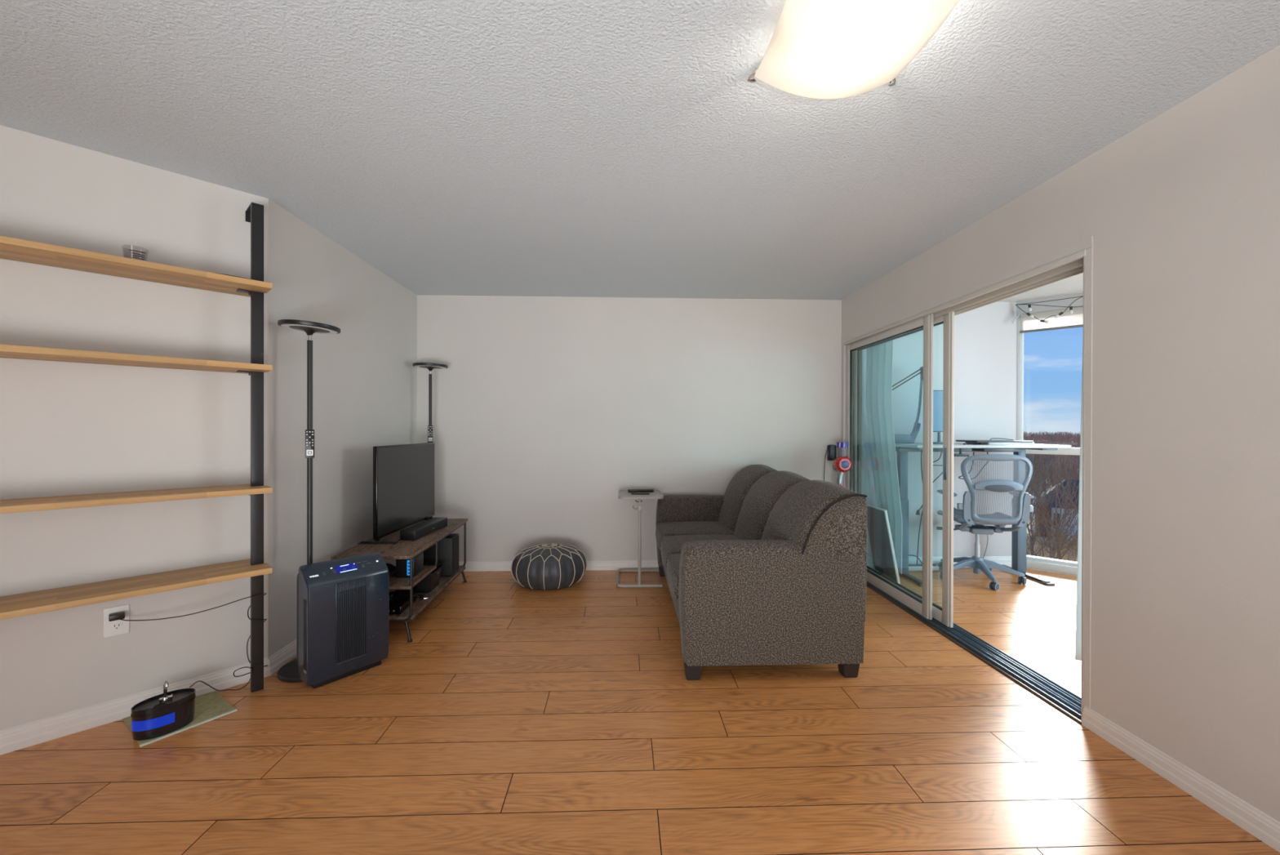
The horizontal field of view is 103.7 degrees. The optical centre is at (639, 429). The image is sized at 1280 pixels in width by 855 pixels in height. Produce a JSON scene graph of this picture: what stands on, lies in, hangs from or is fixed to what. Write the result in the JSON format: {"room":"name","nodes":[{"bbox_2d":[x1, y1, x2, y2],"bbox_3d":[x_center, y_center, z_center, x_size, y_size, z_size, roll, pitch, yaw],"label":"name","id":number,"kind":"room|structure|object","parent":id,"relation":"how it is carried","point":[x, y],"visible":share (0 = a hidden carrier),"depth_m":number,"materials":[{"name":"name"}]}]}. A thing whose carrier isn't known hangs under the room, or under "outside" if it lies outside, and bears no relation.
{"room":"living room","nodes":[
{"label":"living room","id":0,"kind":"room"},
{"bbox_2d":[0,124,268,729],"bbox_3d":[-2.644,0.090,1.887,0.148,2.540,2.014,0,0,43],"label":"wall","id":1,"kind":"structure","parent":0,"point":[67,428],"depth_m":2.17,"materials":[{"name":"paint"}]},
{"bbox_2d":[103,604,129,637],"bbox_3d":[-2.269,0.830,2.179,0.009,0.125,0.078,0,0,43],"label":"wall outlet","id":2,"kind":"object","parent":1,"relation":"attached to","point":[117,627],"visible":0.78,"depth_m":2.18,"materials":[{"name":"white plastic"}]},
{"bbox_2d":[111,622,122,630],"bbox_3d":[-2.267,0.854,2.177,0.003,0.029,0.034,0,0,43],"label":"socket","id":3,"kind":"object","parent":2,"relation":"attached to","point":[114,626],"depth_m":2.18,"materials":[{"name":"white plastic"}]},
{"bbox_2d":[108,592,267,690],"bbox_3d":[-2.017,1.025,2.267,0.547,0.465,0.177,0,0,-39],"label":"power cord","id":4,"kind":"object","parent":2,"relation":"attached to","point":[117,615],"visible":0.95,"depth_m":2.29,"materials":[{"name":"black plastic"}]},
{"bbox_2d":[0,638,297,755],"bbox_3d":[-2.757,1.217,1.045,0.978,0.090,6.980,0,0,13],"label":"baseboard","id":5,"kind":"structure","parent":1,"relation":"attached to","point":[15,738],"depth_m":2.16,"materials":[{"name":"paint"}]},
{"bbox_2d":[268,199,417,657],"bbox_3d":[-2.013,0.087,3.503,0.150,2.540,1.866,0,0,-2],"label":"wall","id":6,"kind":"structure","parent":0,"point":[365,375],"depth_m":3.09,"materials":[{"name":"paint"}]},
{"bbox_2d":[0,0,1279,302],"bbox_3d":[0.764,-1.229,1.103,8.800,0.120,7.156,0,0,-2],"label":"ceiling","id":7,"kind":"structure","parent":0,"point":[508,148],"depth_m":1.89,"materials":[{"name":"white paint"}]},
{"bbox_2d":[746,0,959,98],"bbox_3d":[0.604,-1.108,1.404,0.491,0.123,0.490,0,0,-2],"label":"ceiling light","id":8,"kind":"object","parent":7,"relation":"attached to","point":[817,49],"visible":1,"depth_m":1.39,"materials":[{"name":"white glass"}]},
{"bbox_2d":[1015,295,1083,323],"bbox_3d":[3.723,-1.044,4.316,0.803,0.219,0.032,0,0,42],"label":"string lights","id":9,"kind":"object","parent":7,"relation":"hanging from","point":[1071,311],"visible":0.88,"depth_m":4.42,"materials":[{"name":"plastic"}]},
{"bbox_2d":[1027,303,1031,311],"bbox_3d":[3.506,-1.091,4.516,0.028,0.065,0.028,0,0,-2],"label":"bulb socket","id":10,"kind":"object","parent":9,"relation":"attached to","point":[1029,305],"depth_m":4.51,"materials":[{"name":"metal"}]},
{"bbox_2d":[1026,311,1033,317],"bbox_3d":[3.505,-1.026,4.516,0.046,0.056,0.046,0,0,-2],"label":"bulb socket","id":11,"kind":"object","parent":9,"relation":"attached to","point":[1028,313],"depth_m":4.51,"materials":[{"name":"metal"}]},
{"bbox_2d":[1040,319,1048,323],"bbox_3d":[3.580,-0.955,4.447,0.054,0.041,0.054,0,0,-2],"label":"bulb socket","id":12,"kind":"object","parent":9,"relation":"attached to","point":[1043,321],"depth_m":4.44,"materials":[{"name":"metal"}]},
{"bbox_2d":[1054,311,1063,317],"bbox_3d":[3.654,-0.998,4.378,0.050,0.051,0.050,0,0,-2],"label":"bulb socket","id":13,"kind":"object","parent":9,"relation":"attached to","point":[1061,313],"depth_m":4.37,"materials":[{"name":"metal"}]},
{"bbox_2d":[1069,306,1073,313],"bbox_3d":[3.711,-1.025,4.325,0.028,0.064,0.027,0,0,-2],"label":"bulb socket","id":14,"kind":"object","parent":9,"relation":"attached to","point":[1071,311],"depth_m":4.32,"materials":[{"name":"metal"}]},
{"bbox_2d":[0,567,1279,854],"bbox_3d":[0.758,1.331,1.085,8.600,0.120,7.106,0,0,-2],"label":"floor","id":15,"kind":"structure","parent":0,"point":[514,718],"depth_m":1.94,"materials":[{"name":"brown wood"}]},
{"bbox_2d":[0,201,272,692],"bbox_3d":[-2.357,0.088,1.877,0.284,2.345,1.563,0,0,43],"label":"wall shelf","id":16,"kind":"object","parent":15,"relation":"on","point":[11,248],"visible":1,"depth_m":2.14,"materials":[{"name":"brown wood"}]},
{"bbox_2d":[121,247,148,259],"bbox_3d":[-2.137,-0.726,2.127,0.081,0.082,0.081,0,0,-2],"label":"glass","id":17,"kind":"object","parent":16,"relation":"on","point":[122,247],"visible":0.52,"depth_m":2.11,"materials":[{"name":"glass"}]},
{"bbox_2d":[122,690,237,746],"bbox_3d":[-2.023,1.257,2.211,0.327,0.008,0.313,0,0,35],"label":"floor mat","id":18,"kind":"object","parent":15,"relation":"on","point":[209,706],"visible":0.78,"depth_m":2.23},
{"bbox_2d":[130,680,195,740],"bbox_3d":[-1.993,1.157,2.105,0.132,0.196,0.200,0,0,36],"label":"fountain","id":19,"kind":"object","parent":18,"relation":"on","point":[166,713],"visible":1,"depth_m":2.07,"materials":[{"name":"black plastic"}]},
{"bbox_2d":[133,691,192,710],"bbox_3d":[-1.993,1.145,2.105,0.148,0.008,0.163,0,0,-2],"label":"tray","id":20,"kind":"object","parent":19,"relation":"on","point":[174,700],"depth_m":2.11,"materials":[{"name":"black plastic"}]},
{"bbox_2d":[163,680,168,697],"bbox_3d":[-1.995,1.101,2.115,0.037,0.084,0.012,0,0,36],"label":"tap","id":21,"kind":"object","parent":19,"relation":"on","point":[166,684],"depth_m":2.12,"materials":[{"name":"silver metal"}]},
{"bbox_2d":[276,319,341,682],"bbox_3d":[-1.729,0.353,2.631,0.278,1.813,0.278,0,0,-2],"label":"floor lamp","id":22,"kind":"object","parent":15,"relation":"on","point":[287,673],"visible":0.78,"depth_m":2.62,"materials":[{"name":"black metal"}]},
{"bbox_2d":[305,429,314,457],"bbox_3d":[-1.718,0.075,2.614,0.041,0.148,0.011,0,0,-33],"label":"remote control","id":23,"kind":"object","parent":22,"relation":"attached to","point":[309,433],"visible":1,"depth_m":2.61,"materials":[{"name":"black plastic"}]},
{"bbox_2d":[297,551,389,688],"bbox_3d":[-1.542,0.967,2.608,0.205,0.588,0.387,0,0,38],"label":"air purifier","id":24,"kind":"object","parent":15,"relation":"on","point":[343,604],"visible":1,"depth_m":2.52,"materials":[{"name":"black plastic"}]},
{"bbox_2d":[335,576,366,663],"bbox_3d":[-1.467,0.967,2.551,0.105,0.403,0.120,0,0,-2],"label":"grille","id":25,"kind":"object","parent":24,"relation":"attached to","point":[350,591],"depth_m":2.54,"materials":[{"name":"black plastic"}]},
{"bbox_2d":[330,518,467,642],"bbox_3d":[-1.611,0.999,3.542,0.450,0.518,1.220,0,0,-4],"label":"tv stand","id":26,"kind":"object","parent":15,"relation":"on","point":[403,549],"visible":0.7,"depth_m":3.17,"materials":[{"name":"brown wood"}]},
{"bbox_2d":[386,563,395,571],"bbox_3d":[-1.693,0.898,3.256,0.191,0.056,0.092,0,0,-32],"label":"controller","id":27,"kind":"object","parent":26,"relation":"on","point":[391,567],"visible":0.15,"depth_m":3.26,"materials":[{"name":"black plastic"}]},
{"bbox_2d":[360,442,434,543],"bbox_3d":[-1.694,0.423,3.685,0.235,0.630,0.915,0,0,0],"label":"television","id":28,"kind":"object","parent":26,"relation":"on","point":[403,474],"visible":0.93,"depth_m":3.56,"materials":[{"name":"black plastic"}]},
{"bbox_2d":[389,592,417,613],"bbox_3d":[-1.605,1.091,3.136,0.320,0.052,0.262,0,0,-4],"label":"receiver","id":29,"kind":"object","parent":26,"relation":"on","point":[401,602],"visible":0.38,"depth_m":3.10,"materials":[{"name":"grey plastic"}]},
{"bbox_2d":[395,551,423,577],"bbox_3d":[-1.475,0.868,3.223,0.110,0.118,0.173,0,0,-4],"label":"game console","id":30,"kind":"object","parent":26,"relation":"on","point":[402,566],"visible":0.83,"depth_m":3.14,"materials":[{"name":"black plastic"}]},
{"bbox_2d":[388,565,436,589],"bbox_3d":[-1.586,0.936,3.180,0.430,0.018,0.455,0,0,-4],"label":"shelf","id":31,"kind":"object","parent":26,"relation":"attached to","point":[395,583],"depth_m":3.11,"materials":[{"name":"brown wood"}]},
{"bbox_2d":[398,564,443,592],"bbox_3d":[-1.570,1.049,3.520,0.309,0.134,0.242,0,0,-4],"label":"storage basket","id":32,"kind":"object","parent":26,"relation":"on","point":[430,581],"visible":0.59,"depth_m":3.42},
{"bbox_2d":[417,592,429,599],"bbox_3d":[-1.434,1.100,3.306,0.066,0.024,0.131,0,0,-2],"label":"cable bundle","id":33,"kind":"object","parent":26,"relation":"on","point":[424,593],"visible":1,"depth_m":3.31,"materials":[{"name":"black plastic"}]},
{"bbox_2d":[400,517,447,540],"bbox_3d":[-1.534,0.707,3.593,0.106,0.066,0.500,0,0,3],"label":"soundbar","id":34,"kind":"object","parent":26,"relation":"on","point":[418,531],"visible":1,"depth_m":3.49,"materials":[{"name":"black plastic"}]},
{"bbox_2d":[415,518,447,538],"bbox_3d":[-1.483,0.707,3.591,0.003,0.054,0.488,0,0,3],"label":"speaker grille","id":35,"kind":"object","parent":34,"relation":"attached to","point":[438,525],"depth_m":3.56,"materials":[{"name":"black fabric"}]},
{"bbox_2d":[389,565,465,619],"bbox_3d":[-1.609,1.125,3.542,0.430,0.018,1.120,0,0,-4],"label":"shelf","id":36,"kind":"object","parent":26,"relation":"attached to","point":[419,606],"depth_m":3.29,"materials":[{"name":"brown wood"}]},
{"bbox_2d":[423,533,458,575],"bbox_3d":[-1.596,0.969,3.873,0.352,0.292,0.170,0,0,-4],"label":"subwoofer","id":37,"kind":"object","parent":26,"relation":"on","point":[448,546],"visible":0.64,"depth_m":3.80,"materials":[{"name":"plastic"}]},
{"bbox_2d":[453,535,458,573],"bbox_3d":[-1.423,0.965,3.885,0.005,0.264,0.146,0,0,-4],"label":"speaker grille","id":38,"kind":"object","parent":37,"relation":"attached to","point":[455,540],"depth_m":3.87,"materials":[{"name":"black fabric"}]},
{"bbox_2d":[413,362,448,425],"bbox_3d":[-1.784,0.350,4.275,0.278,1.809,0.278,0,0,-2],"label":"floor lamp","id":39,"kind":"object","parent":15,"relation":"on","point":[430,366],"visible":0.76,"depth_m":4.26,"materials":[{"name":"black metal"}]},
{"bbox_2d":[427,425,432,442],"bbox_3d":[-1.776,0.041,4.256,0.041,0.148,0.011,0,0,-22],"label":"remote control","id":40,"kind":"object","parent":39,"relation":"attached to","point":[429,427],"visible":0.9,"depth_m":4.25,"materials":[{"name":"black plastic"}]},
{"bbox_2d":[511,542,586,590],"bbox_3d":[-0.747,1.105,4.141,0.616,0.306,0.613,0,0,-2],"label":"pouf","id":41,"kind":"object","parent":15,"relation":"on","point":[543,566],"visible":1,"depth_m":3.93,"materials":[{"name":"grey leather"}]},
{"bbox_2d":[616,489,663,587],"bbox_3d":[-0.005,0.899,4.213,0.384,0.720,0.490,0,0,-2],"label":"side table","id":42,"kind":"object","parent":15,"relation":"on","point":[622,494],"visible":1,"depth_m":4.01,"materials":[{"name":"paint"}]},
{"bbox_2d":[631,492,649,494],"bbox_3d":[0.002,0.537,4.204,0.155,0.012,0.038,0,0,1],"label":"remote control","id":43,"kind":"object","parent":42,"relation":"on","point":[642,493],"visible":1,"depth_m":4.19,"materials":[{"name":"black plastic"}]},
{"bbox_2d":[627,488,653,492],"bbox_3d":[0.007,0.531,4.355,0.225,0.024,0.050,0,0,-6],"label":"remote control","id":44,"kind":"object","parent":42,"relation":"on","point":[628,490],"visible":1,"depth_m":4.33,"materials":[{"name":"black plastic"}]},
{"bbox_2d":[617,489,663,502],"bbox_3d":[0.002,0.560,4.226,0.370,0.042,0.462,0,0,-2],"label":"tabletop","id":45,"kind":"object","parent":42,"relation":"on","point":[622,494],"depth_m":4.10,"materials":[{"name":"white plastic"}]},
{"bbox_2d":[655,464,866,679],"bbox_3d":[0.632,0.780,3.500,0.972,0.966,1.970,0,0,-2],"label":"sofa","id":46,"kind":"object","parent":15,"relation":"on","point":[771,569],"visible":1,"depth_m":2.53,"materials":[{"name":"fabric"}]},
{"bbox_2d":[666,552,680,603],"bbox_3d":[0.488,0.853,2.966,0.646,0.173,0.524,0,0,-2],"label":"seat cushion","id":47,"kind":"object","parent":46,"relation":"on","point":[673,558],"depth_m":2.88,"materials":[{"name":"fabric"}]},
{"bbox_2d":[655,520,733,549],"bbox_3d":[0.450,0.850,4.022,0.646,0.173,0.524,0,0,-2],"label":"seat cushion","id":48,"kind":"object","parent":46,"relation":"on","point":[663,527],"depth_m":3.92,"materials":[{"name":"fabric"}]},
{"bbox_2d":[660,534,737,569],"bbox_3d":[0.469,0.852,3.494,0.646,0.173,0.524,0,0,-2],"label":"seat cushion","id":49,"kind":"object","parent":46,"relation":"on","point":[669,544],"depth_m":3.51,"materials":[{"name":"fabric"}]},
{"bbox_2d":[718,464,777,531],"bbox_3d":[0.875,0.555,4.159,0.424,0.518,0.651,0,0,-2],"label":"cushion","id":50,"kind":"object","parent":46,"relation":"on","point":[730,504],"depth_m":4.00,"materials":[{"name":"fabric"}]},
{"bbox_2d":[733,470,809,539],"bbox_3d":[0.898,0.556,3.509,0.424,0.518,0.651,0,0,-2],"label":"cushion","id":51,"kind":"object","parent":46,"relation":"on","point":[758,501],"depth_m":3.37,"materials":[{"name":"fabric"}]},
{"bbox_2d":[761,480,866,552],"bbox_3d":[0.922,0.558,2.858,0.424,0.518,0.651,0,0,-2],"label":"cushion","id":52,"kind":"object","parent":46,"relation":"on","point":[809,516],"depth_m":2.56,"materials":[{"name":"fabric"}]},
{"bbox_2d":[866,503,900,583],"bbox_3d":[2.056,0.964,4.305,0.135,0.607,0.400,0,0,-2],"label":"leaning board","id":53,"kind":"object","parent":15,"relation":"on","point":[878,530],"visible":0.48,"depth_m":4.27,"materials":[{"name":"stone"}]},
{"bbox_2d":[908,564,938,570],"bbox_3d":[2.466,1.241,4.518,0.420,0.047,0.065,0,0,-2],"label":"power strip","id":54,"kind":"object","parent":15,"relation":"on","point":[911,566],"visible":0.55,"depth_m":4.49,"materials":[{"name":"plastic"}]},
{"bbox_2d":[941,524,987,568],"bbox_3d":[2.917,1.014,4.476,0.438,0.499,0.136,0,0,-2],"label":"cord","id":55,"kind":"object","parent":15,"relation":"on","point":[984,525],"visible":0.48,"depth_m":4.54,"materials":[{"name":"plastic"}]},
{"bbox_2d":[894,442,1071,586],"bbox_3d":[2.803,0.696,4.286,1.255,1.141,0.600,0,0,-2],"label":"desk","id":56,"kind":"object","parent":15,"relation":"on","point":[1019,538],"visible":0.66,"depth_m":4.32,"materials":[{"name":"wood"}]},
{"bbox_2d":[894,434,910,443],"bbox_3d":[2.277,0.084,4.435,0.150,0.078,0.140,0,0,-2],"label":"storage box","id":57,"kind":"object","parent":56,"relation":"on","point":[899,438],"visible":0.5,"depth_m":4.37,"materials":[{"name":"plastic"}]},
{"bbox_2d":[892,366,923,443],"bbox_3d":[2.293,-0.218,4.442,0.484,0.682,0.066,0,0,-5],"label":"boom arm","id":58,"kind":"object","parent":56,"relation":"attached to","point":[917,425],"visible":0.61,"depth_m":4.44,"materials":[{"name":"metal"}]},
{"bbox_2d":[915,449,922,515],"bbox_3d":[2.397,0.442,4.290,0.079,0.583,0.030,0,0,-2],"label":"hanging cable","id":59,"kind":"object","parent":56,"relation":"hanging from","point":[917,513],"visible":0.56,"depth_m":4.29,"materials":[{"name":"black plastic"}]},
{"bbox_2d":[916,451,942,564],"bbox_3d":[2.618,0.705,4.452,0.277,1.022,0.097,0,0,13],"label":"cable","id":60,"kind":"object","parent":56,"relation":"hanging from","point":[941,451],"visible":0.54,"depth_m":4.51,"materials":[{"name":"black plastic"}]},
{"bbox_2d":[933,390,942,444],"bbox_3d":[2.591,-0.106,4.346,0.200,0.460,0.140,0,0,-2],"label":"monitor","id":61,"kind":"object","parent":56,"relation":"on","point":[937,394],"visible":0.38,"depth_m":4.31,"materials":[{"name":"plastic"}]},
{"bbox_2d":[953,448,969,456],"bbox_3d":[2.680,0.188,4.200,0.130,0.078,0.040,0,0,-2],"label":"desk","id":62,"kind":"object","parent":56,"relation":"on","point":[960,454],"depth_m":4.18,"materials":[{"name":"white"}]},
{"bbox_2d":[958,451,988,479],"bbox_3d":[2.943,0.302,4.405,0.249,0.293,0.118,0,0,-2],"label":"cable","id":63,"kind":"object","parent":56,"relation":"hanging from","point":[973,451],"visible":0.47,"depth_m":4.44,"materials":[{"name":"black plastic"}]},
{"bbox_2d":[964,441,1034,444],"bbox_3d":[3.000,0.116,4.202,0.400,0.018,0.271,0,0,-4],"label":"laptop","id":64,"kind":"object","parent":56,"relation":"on","point":[984,443],"visible":0.8,"depth_m":4.07,"materials":[{"name":"silver metal"}]},
{"bbox_2d":[955,440,1033,442],"bbox_3d":[2.960,0.100,4.210,0.460,0.014,0.291,0,0,1],"label":"laptop","id":65,"kind":"object","parent":64,"relation":"on","point":[971,441],"visible":0.98,"depth_m":4.07,"materials":[{"name":"black plastic"}]},
{"bbox_2d":[936,453,1034,590],"bbox_3d":[2.856,0.729,4.218,0.667,1.074,0.700,0,0,12],"label":"office chair","id":66,"kind":"object","parent":15,"relation":"on","point":[966,514],"visible":0.9,"depth_m":3.95,"materials":[{"name":"plastic"}]},
{"bbox_2d":[417,294,1023,561],"bbox_3d":[0.684,0.091,4.609,5.700,2.540,0.150,0,0,-2],"label":"wall","id":67,"kind":"structure","parent":0,"point":[544,409],"depth_m":4.51,"materials":[{"name":"paint"}]},
{"bbox_2d":[458,560,658,571],"bbox_3d":[-0.072,1.218,4.502,3.805,0.082,0.016,0,0,-2],"label":"baseboard","id":68,"kind":"structure","parent":67,"relation":"attached to","point":[615,564],"depth_m":4.49,"materials":[{"name":"paint"}]},
{"bbox_2d":[823,444,835,480],"bbox_3d":[1.690,0.698,4.541,0.182,1.118,0.059,0,0,-2],"label":"dock","id":69,"kind":"object","parent":67,"relation":"attached to","point":[831,449],"visible":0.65,"depth_m":4.55,"materials":[{"name":"black plastic"}]},
{"bbox_2d":[832,441,852,485],"bbox_3d":[1.734,0.682,4.358,0.172,1.142,0.152,0,0,-2],"label":"vacuum","id":70,"kind":"object","parent":69,"relation":"attached to","point":[842,464],"visible":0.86,"depth_m":4.31,"materials":[{"name":"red plastic"}]},
{"bbox_2d":[866,555,1011,567],"bbox_3d":[2.723,1.217,4.603,1.480,0.098,0.016,0,0,-2],"label":"baseboard","id":71,"kind":"structure","parent":67,"relation":"attached to","point":[1002,560],"depth_m":4.61,"materials":[{"name":"paint"}]},
{"bbox_2d":[1015,293,1083,575],"bbox_3d":[4.038,0.100,4.198,1.470,2.540,0.140,0,0,43],"label":"wall window","id":72,"kind":"structure","parent":67,"relation":"in","point":[1065,302],"depth_m":4.50,"materials":[{"name":"paint"}]},
{"bbox_2d":[1011,309,1025,322],"bbox_3d":[3.441,-1.032,4.574,0.116,0.132,0.028,0,0,-2],"label":"curtain bracket","id":73,"kind":"object","parent":72,"relation":"attached to","point":[1019,311],"visible":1,"depth_m":4.57,"materials":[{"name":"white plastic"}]},
{"bbox_2d":[1019,306,1083,333],"bbox_3d":[3.724,-0.966,4.398,0.640,0.170,0.014,0,0,43],"label":"roller blind","id":74,"kind":"object","parent":72,"relation":"attached to","point":[1066,320],"visible":0.56,"depth_m":4.46,"materials":[{"name":"fabric"}]},
{"bbox_2d":[840,44,1279,822],"bbox_3d":[2.033,0.104,1.127,0.155,2.540,6.906,0,0,-2],"label":"wall","id":75,"kind":"structure","parent":0,"point":[1180,211],"depth_m":1.79,"materials":[{"name":"paint"}]},
{"bbox_2d":[866,339,902,573],"bbox_3d":[2.114,0.110,4.344,0.188,2.190,0.431,0,0,-2],"label":"curtain","id":76,"kind":"object","parent":75,"relation":"hanging from","point":[879,357],"visible":0.73,"depth_m":4.30,"materials":[{"name":"fabric"}]},
{"bbox_2d":[842,248,1085,724],"bbox_3d":[1.944,0.251,3.346,0.182,2.057,2.363,0,0,-2],"label":"door","id":77,"kind":"structure","parent":75,"relation":"in","point":[940,619],"depth_m":3.19,"materials":[{"name":"white metal"}]},
{"bbox_2d":[840,235,1093,707],"bbox_3d":[1.874,0.180,3.355,0.004,2.005,2.442,0,0,-2],"label":"trim","id":78,"kind":"structure","parent":75,"relation":"attached to","point":[1086,243],"depth_m":2.16,"materials":[{"name":"paint"}]},
{"bbox_2d":[1081,705,1279,852],"bbox_3d":[1.987,1.236,-0.056,0.016,0.082,4.438,0,0,-2],"label":"baseboard","id":79,"kind":"structure","parent":75,"relation":"attached to","point":[1264,827],"depth_m":1.75,"materials":[{"name":"paint"}]},
{"bbox_2d":[1075,335,1083,661],"bbox_3d":[2.124,0.071,2.269,0.062,2.100,0.345,0,0,-2],"label":"curtain","id":80,"kind":"object","parent":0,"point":[1078,604],"visible":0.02,"depth_m":2.43,"materials":[{"name":"white fabric"}]},
{"label":"outside","id":81,"kind":"structure","parent":0,"visible":0},
{"bbox_2d":[1026,438,1077,561],"bbox_3d":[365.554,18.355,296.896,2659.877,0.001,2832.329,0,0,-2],"label":"ground","id":82,"kind":"structure","parent":81,"point":[1042,438],"depth_m":83.14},
{"bbox_2d":[1025,453,1045,547],"bbox_3d":[39.251,10.153,53.442,5.605,16.157,7.625,0,0,24],"label":"bare tree","id":83,"kind":"object","parent":82,"relation":"on","point":[1027,454],"visible":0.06,"depth_m":51.14,"materials":[{"name":"brown plant"}]},
{"bbox_2d":[1025,466,1049,507],"bbox_3d":[46.821,9.766,63.159,5.620,16.915,8.622,0,0,-21],"label":"bare tree","id":84,"kind":"object","parent":82,"relation":"on","point":[1033,467],"visible":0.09,"depth_m":61.38,"materials":[{"name":"brown plant"}]},
{"bbox_2d":[1023,427,1066,471],"bbox_3d":[68.118,8.820,88.623,9.772,18.760,10.402,0,0,-2],"label":"bare tree","id":85,"kind":"object","parent":82,"relation":"on","point":[1025,428],"visible":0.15,"depth_m":86.25,"materials":[{"name":"brown plant"}]},
{"bbox_2d":[1025,453,1066,524],"bbox_3d":[54.532,9.929,71.445,7.442,16.591,8.873,0,0,-2],"label":"bare tree","id":86,"kind":"object","parent":82,"relation":"on","point":[1031,458],"visible":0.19,"depth_m":69.49,"materials":[{"name":"brown plant"}]},
{"bbox_2d":[1025,433,1078,555],"bbox_3d":[43.800,8.682,56.636,5.708,19.133,8.506,0,0,5],"label":"bare tree","id":87,"kind":"object","parent":82,"relation":"on","point":[1032,539],"visible":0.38,"depth_m":55.52,"materials":[{"name":"brown plant"}]},
{"bbox_2d":[1025,435,1078,555],"bbox_3d":[52.837,9.281,65.147,7.915,17.918,7.824,0,0,7],"label":"bare tree","id":88,"kind":"object","parent":82,"relation":"on","point":[1032,485],"visible":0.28,"depth_m":64.94,"materials":[{"name":"brown plant"}]},
{"bbox_2d":[1026,533,1077,561],"bbox_3d":[48.419,16.046,55.664,63.029,4.437,67.096,0,0,-2],"label":"thicket","id":89,"kind":"object","parent":82,"relation":"on","point":[1065,557],"visible":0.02,"depth_m":70.33,"materials":[{"name":"brown plant"}]},
{"bbox_2d":[1023,431,1080,496],"bbox_3d":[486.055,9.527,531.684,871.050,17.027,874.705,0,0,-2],"label":"woodland","id":90,"kind":"object","parent":82,"relation":"on","point":[1068,438],"visible":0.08,"depth_m":184.16,"materials":[{"name":"brown plant"}]},
{"bbox_2d":[1025,444,1079,560],"bbox_3d":[41.918,9.183,49.165,8.172,18.126,8.820,0,0,16],"label":"bare tree","id":91,"kind":"object","parent":82,"relation":"on","point":[1060,557],"visible":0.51,"depth_m":50.59,"materials":[{"name":"brown plant"}]},
{"bbox_2d":[1026,462,1079,559],"bbox_3d":[38.756,9.968,46.270,8.558,16.574,6.453,0,0,2],"label":"bare tree","id":92,"kind":"object","parent":82,"relation":"on","point":[1060,537],"visible":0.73,"depth_m":45.87,"materials":[{"name":"brown plant"}]},
{"bbox_2d":[1032,479,1079,539],"bbox_3d":[75.114,13.422,85.017,14.000,9.600,9.000,0,0,36],"label":"bare tree","id":93,"kind":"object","parent":82,"relation":"on","point":[1053,504],"visible":0.1,"depth_m":84.31,"materials":[{"name":"brown plant"}]},
{"bbox_2d":[1044,454,1079,554],"bbox_3d":[44.249,9.395,48.237,8.371,17.743,5.890,0,0,26],"label":"bare tree","id":94,"kind":"object","parent":82,"relation":"on","point":[1059,477],"visible":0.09,"depth_m":50.07,"materials":[{"name":"brown plant"}]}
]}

